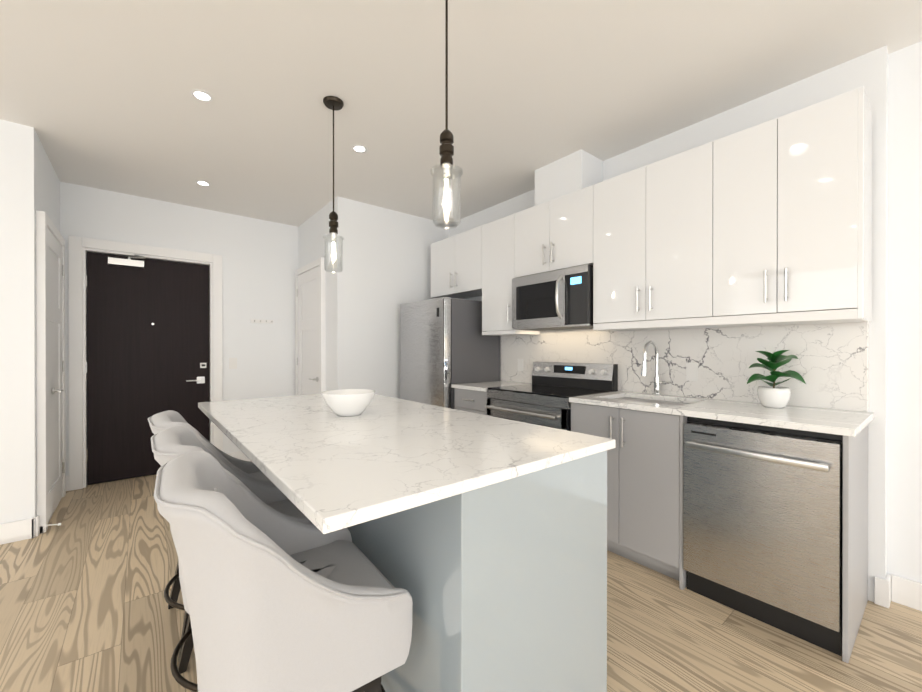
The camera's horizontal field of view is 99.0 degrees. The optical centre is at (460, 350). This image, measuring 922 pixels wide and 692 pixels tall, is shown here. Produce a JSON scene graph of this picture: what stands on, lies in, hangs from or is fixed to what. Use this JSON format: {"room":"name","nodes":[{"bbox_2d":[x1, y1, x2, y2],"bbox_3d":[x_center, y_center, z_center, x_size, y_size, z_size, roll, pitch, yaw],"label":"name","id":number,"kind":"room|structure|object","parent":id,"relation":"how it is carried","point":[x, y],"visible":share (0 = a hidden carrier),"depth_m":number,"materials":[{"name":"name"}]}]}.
{"room":"kitchen","nodes":[
{"label":"kitchen","id":0,"kind":"room"},
{"bbox_2d":[0,119,59,523],"bbox_3d":[-3.208,-0.121,2.964,0.150,2.700,1.070,0,0,-39],"label":"wall","id":1,"kind":"structure","parent":0,"point":[29,183],"depth_m":2.56,"materials":[{"name":"white paint"}]},
{"bbox_2d":[0,515,38,544],"bbox_3d":[-4.248,1.168,1.429,3.735,0.130,0.025,0,0,-39],"label":"baseboard","id":2,"kind":"structure","parent":1,"relation":"attached to","point":[15,531],"depth_m":2.55,"materials":[{"name":"white wood"}]},
{"bbox_2d":[40,523,60,533],"bbox_3d":[-2.799,1.199,2.687,0.101,0.061,0.024,0,0,-39],"label":"door stop","id":3,"kind":"object","parent":2,"relation":"attached to","point":[58,524],"visible":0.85,"depth_m":2.68,"materials":[{"name":"silver metal"}]},
{"bbox_2d":[36,210,65,533],"bbox_3d":[-3.107,0.144,2.996,0.044,2.170,0.892,0,0,-39],"label":"door frame","id":4,"kind":"structure","parent":1,"relation":"attached to","point":[44,222],"depth_m":2.66,"materials":[{"name":"white wood"}]},
{"bbox_2d":[47,228,63,522],"bbox_3d":[-3.086,0.175,3.011,0.086,2.092,0.750,0,0,-39],"label":"hall door","id":5,"kind":"structure","parent":1,"relation":"in","point":[55,274],"depth_m":3.04,"materials":[{"name":"white wood"}]},
{"bbox_2d":[60,181,297,475],"bbox_3d":[-2.773,-0.124,4.134,2.300,2.700,0.200,0,0,-39],"label":"wall","id":6,"kind":"structure","parent":0,"point":[259,262],"depth_m":4.26,"materials":[{"name":"white paint"}]},
{"bbox_2d":[68,235,222,490],"bbox_3d":[-3.031,0.108,3.874,1.164,2.237,0.160,0,0,-39],"label":"door frame","id":7,"kind":"structure","parent":6,"relation":"attached to","point":[79,248],"depth_m":3.53,"materials":[{"name":"white wood"}]},
{"bbox_2d":[86,252,208,484],"bbox_3d":[-3.013,0.152,3.843,0.951,2.134,0.152,0,0,-39],"label":"front door","id":8,"kind":"structure","parent":6,"relation":"in","point":[147,338],"depth_m":3.80,"materials":[{"name":"black wood"}]},
{"bbox_2d":[229,358,236,368],"bbox_3d":[-2.461,0.136,4.254,0.075,0.120,0.008,0,0,-39],"label":"switch plate","id":9,"kind":"object","parent":6,"relation":"attached to","point":[232,363],"visible":1,"depth_m":4.25,"materials":[{"name":"white plastic"}]},
{"bbox_2d":[226,451,250,461],"bbox_3d":[-2.234,1.160,4.437,0.785,0.130,0.014,0,0,-39],"label":"baseboard","id":10,"kind":"structure","parent":6,"relation":"attached to","point":[239,455],"depth_m":4.28,"materials":[{"name":"white wood"}]},
{"bbox_2d":[251,319,272,323],"bbox_3d":[-2.224,-0.330,4.417,0.230,0.040,0.052,0,0,-39],"label":"hook rail","id":11,"kind":"object","parent":6,"relation":"attached to","point":[261,321],"visible":1,"depth_m":4.42,"materials":[{"name":"white"}]},
{"bbox_2d":[298,201,331,390],"bbox_3d":[-1.545,-0.124,4.327,0.150,2.700,1.050,0,0,-39],"label":"wall","id":12,"kind":"structure","parent":0,"point":[313,229],"depth_m":4.06,"materials":[{"name":"white paint"}]},
{"bbox_2d":[297,266,318,394],"bbox_3d":[-1.688,0.172,4.308,0.086,2.092,0.740,0,0,-39],"label":"closet door","id":13,"kind":"structure","parent":12,"relation":"in","point":[308,331],"depth_m":4.33,"materials":[{"name":"white wood"}]},
{"bbox_2d":[295,257,325,395],"bbox_3d":[-1.665,0.141,4.320,0.044,2.170,0.869,0,0,-39],"label":"door frame","id":14,"kind":"structure","parent":12,"relation":"attached to","point":[319,262],"depth_m":4.00,"materials":[{"name":"white wood"}]},
{"bbox_2d":[332,196,448,398],"bbox_3d":[-0.709,-0.124,4.233,1.330,2.700,0.150,0,0,-39],"label":"wall","id":15,"kind":"structure","parent":0,"point":[381,277],"depth_m":4.00,"materials":[{"name":"white paint"}]},
{"bbox_2d":[0,461,921,691],"bbox_3d":[-0.596,1.297,-0.201,7.650,0.120,9.580,0,0,-39],"label":"floor","id":16,"kind":"structure","parent":0,"point":[83,605],"depth_m":1.74,"materials":[{"name":"brown wood"}]},
{"bbox_2d":[148,410,274,662],"bbox_3d":[-1.107,0.757,1.855,0.568,0.949,0.534,0,0,-41],"label":"stool","id":17,"kind":"object","parent":16,"relation":"on","point":[160,421],"visible":0.25,"depth_m":1.76,"materials":[{"name":"fabric"}]},
{"bbox_2d":[151,426,313,691],"bbox_3d":[-0.792,0.758,1.468,0.568,0.949,0.534,0,0,-39],"label":"stool","id":18,"kind":"object","parent":16,"relation":"on","point":[169,444],"visible":0.25,"depth_m":1.49,"materials":[{"name":"fabric"}]},
{"bbox_2d":[154,451,412,691],"bbox_3d":[-0.478,0.759,1.081,0.568,0.949,0.534,0,0,-36],"label":"stool","id":19,"kind":"object","parent":16,"relation":"on","point":[277,601],"visible":1,"depth_m":0.87,"materials":[{"name":"fabric"}]},
{"bbox_2d":[400,297,499,408],"bbox_3d":[-0.124,0.374,3.981,0.682,1.705,0.771,0,0,-39],"label":"fridge","id":20,"kind":"object","parent":16,"relation":"on","point":[445,343],"visible":0.4,"depth_m":3.67,"materials":[{"name":"grey metal"}]},
{"bbox_2d":[454,390,489,414],"bbox_3d":[0.321,0.778,3.525,0.622,0.900,0.440,0,0,-39],"label":"base cabinet","id":21,"kind":"object","parent":16,"relation":"on","point":[474,401],"depth_m":3.32,"materials":[{"name":"grey"}]},
{"bbox_2d":[451,382,531,393],"bbox_3d":[0.306,0.313,3.523,0.645,0.030,0.453,0,0,-39],"label":"countertop","id":22,"kind":"structure","parent":21,"relation":"on","point":[483,386],"depth_m":3.46,"materials":[{"name":"white stone"}]},
{"bbox_2d":[349,450,606,691],"bbox_3d":[-0.388,0.787,1.981,0.664,0.889,2.055,0,0,-39],"label":"kitchen island","id":23,"kind":"object","parent":16,"relation":"on","point":[481,539],"depth_m":1.13,"materials":[{"name":"wood"}]},
{"bbox_2d":[198,394,615,533],"bbox_3d":[-0.516,0.327,1.876,1.036,0.030,2.095,0,0,-39],"label":"island countertop","id":24,"kind":"structure","parent":23,"relation":"on","point":[397,456],"depth_m":1.25,"materials":[{"name":"white stone"}]},
{"bbox_2d":[322,389,374,416],"bbox_3d":[-0.544,0.255,1.913,0.250,0.112,0.250,0,0,-39],"label":"bowl","id":25,"kind":"object","parent":24,"relation":"on","point":[348,402],"visible":1,"depth_m":1.84,"materials":[{"name":"white ceramic"}]},
{"bbox_2d":[485,362,617,430],"bbox_3d":[0.658,0.664,3.014,0.687,1.129,0.772,0,0,-39],"label":"range","id":26,"kind":"object","parent":16,"relation":"on","point":[542,399],"visible":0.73,"depth_m":2.94,"materials":[{"name":"silver metal"}]},
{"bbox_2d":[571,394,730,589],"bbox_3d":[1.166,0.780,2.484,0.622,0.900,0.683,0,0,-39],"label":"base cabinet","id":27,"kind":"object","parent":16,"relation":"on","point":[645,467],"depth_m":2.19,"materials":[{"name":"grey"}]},
{"bbox_2d":[569,390,873,437],"bbox_3d":[1.357,0.316,2.230,0.645,0.030,1.311,0,0,-39],"label":"countertop","id":28,"kind":"structure","parent":27,"relation":"on","point":[813,419],"depth_m":1.95,"materials":[{"name":"white stone"}]},
{"bbox_2d":[641,341,671,394],"bbox_3d":[1.283,0.116,2.583,0.226,0.365,0.129,0,0,-39],"label":"faucet","id":29,"kind":"object","parent":28,"relation":"on","point":[657,382],"visible":0.98,"depth_m":2.64,"materials":[{"name":"silver metal"}]},
{"bbox_2d":[747,350,805,407],"bbox_3d":[1.670,0.148,2.089,0.253,0.304,0.260,0,0,-39],"label":"plant","id":30,"kind":"object","parent":28,"relation":"on","point":[771,396],"visible":1,"depth_m":2.06,"materials":[{"name":"green plant"}]},
{"bbox_2d":[683,421,842,655],"bbox_3d":[1.544,0.799,1.969,0.670,0.865,0.580,0,0,-39],"label":"dishwasher","id":31,"kind":"object","parent":16,"relation":"on","point":[762,526],"visible":0.96,"depth_m":1.74,"materials":[{"name":"silver metal"}]},
{"bbox_2d":[0,0,921,226],"bbox_3d":[-0.596,-1.523,-0.208,7.650,0.120,9.580,0,0,-39],"label":"ceiling","id":32,"kind":"structure","parent":0,"point":[96,94],"depth_m":2.16,"materials":[{"name":"white paint"}]},
{"bbox_2d":[191,89,212,101],"bbox_3d":[-1.488,-1.466,2.263,0.108,0.006,0.108,0,0,-39],"label":"recessed light","id":33,"kind":"object","parent":32,"relation":"in","point":[201,95],"visible":1,"depth_m":2.26,"materials":[{"name":"white"}]},
{"bbox_2d":[196,180,209,185],"bbox_3d":[-2.261,-1.469,3.452,0.108,0.006,0.108,0,0,-39],"label":"recessed light","id":34,"kind":"object","parent":32,"relation":"in","point":[203,183],"visible":1,"depth_m":3.45,"materials":[{"name":"white"}]},
{"bbox_2d":[323,96,343,272],"bbox_3d":[-0.753,-0.969,2.327,0.120,1.000,0.120,0,0,-39],"label":"pendant light","id":35,"kind":"object","parent":32,"relation":"hanging from","point":[333,103],"visible":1,"depth_m":2.31,"materials":[{"name":"clear glass"}]},
{"bbox_2d":[352,145,366,152],"bbox_3d":[-0.737,-1.467,2.860,0.108,0.006,0.108,0,0,-39],"label":"recessed light","id":36,"kind":"object","parent":32,"relation":"in","point":[360,148],"visible":1,"depth_m":2.85,"materials":[{"name":"white"}]},
{"bbox_2d":[430,0,462,228],"bbox_3d":[-0.053,-0.967,1.465,0.120,1.000,0.120,0,0,-39],"label":"pendant light","id":37,"kind":"object","parent":32,"relation":"hanging from","point":[446,150],"visible":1,"depth_m":1.46,"materials":[{"name":"clear glass"}]},
{"bbox_2d":[535,149,602,205],"bbox_3d":[0.852,-1.313,3.133,0.289,0.314,0.440,0,0,-39],"label":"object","id":38,"kind":"structure","parent":0,"point":[574,171],"depth_m":2.99,"materials":[{"name":"white paint"}]},
{"bbox_2d":[449,45,887,601],"bbox_3d":[1.039,-0.122,3.414,0.350,2.700,3.625,0,0,-39],"label":"wall","id":39,"kind":"structure","parent":0,"point":[868,71],"depth_m":1.94,"materials":[{"name":"white paint"}]},
{"bbox_2d":[431,227,478,298],"bbox_3d":[0.054,-0.865,4.049,0.324,0.578,0.831,0,0,-39],"label":"upper cabinet","id":40,"kind":"object","parent":39,"relation":"attached to","point":[454,259],"depth_m":3.93,"materials":[{"name":"white"}]},
{"bbox_2d":[479,215,539,333],"bbox_3d":[0.444,-0.666,3.569,0.324,0.973,0.405,0,0,-39],"label":"upper cabinet","id":41,"kind":"object","parent":39,"relation":"attached to","point":[495,280],"depth_m":3.47,"materials":[{"name":"white"}]},
{"bbox_2d":[511,186,590,277],"bbox_3d":[0.807,-0.882,3.122,0.324,0.538,0.744,0,0,-39],"label":"upper cabinet","id":42,"kind":"object","parent":39,"relation":"attached to","point":[555,234],"depth_m":2.99,"materials":[{"name":"white"}]},
{"bbox_2d":[512,264,596,330],"bbox_3d":[0.764,-0.387,3.085,0.430,0.421,0.716,0,0,-39],"label":"microwave","id":43,"kind":"object","parent":42,"relation":"attached to","point":[561,299],"visible":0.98,"depth_m":2.94,"materials":[{"name":"silver metal"}]},
{"bbox_2d":[591,144,718,325],"bbox_3d":[1.274,-0.671,2.547,0.324,0.958,0.736,0,0,-39],"label":"upper cabinet","id":44,"kind":"object","parent":39,"relation":"attached to","point":[649,222],"depth_m":2.41,"materials":[{"name":"white"}]},
{"bbox_2d":[707,86,871,321],"bbox_3d":[1.689,-0.670,2.036,0.324,0.958,0.581,0,0,-39],"label":"upper cabinet","id":45,"kind":"object","parent":39,"relation":"attached to","point":[768,223],"depth_m":1.89,"materials":[{"name":"white"}]},
{"bbox_2d":[887,41,921,582],"bbox_3d":[3.668,-0.114,0.248,0.260,2.700,4.605,0,0,-39],"label":"wall","id":46,"kind":"structure","parent":0,"point":[904,446],"depth_m":1.91,"materials":[{"name":"white paint"}]},
{"bbox_2d":[883,574,921,610],"bbox_3d":[3.555,1.171,0.160,0.030,0.130,4.605,0,0,-39],"label":"baseboard","id":47,"kind":"structure","parent":46,"relation":"attached to","point":[898,590],"depth_m":1.89,"materials":[{"name":"white wood"}]}
]}

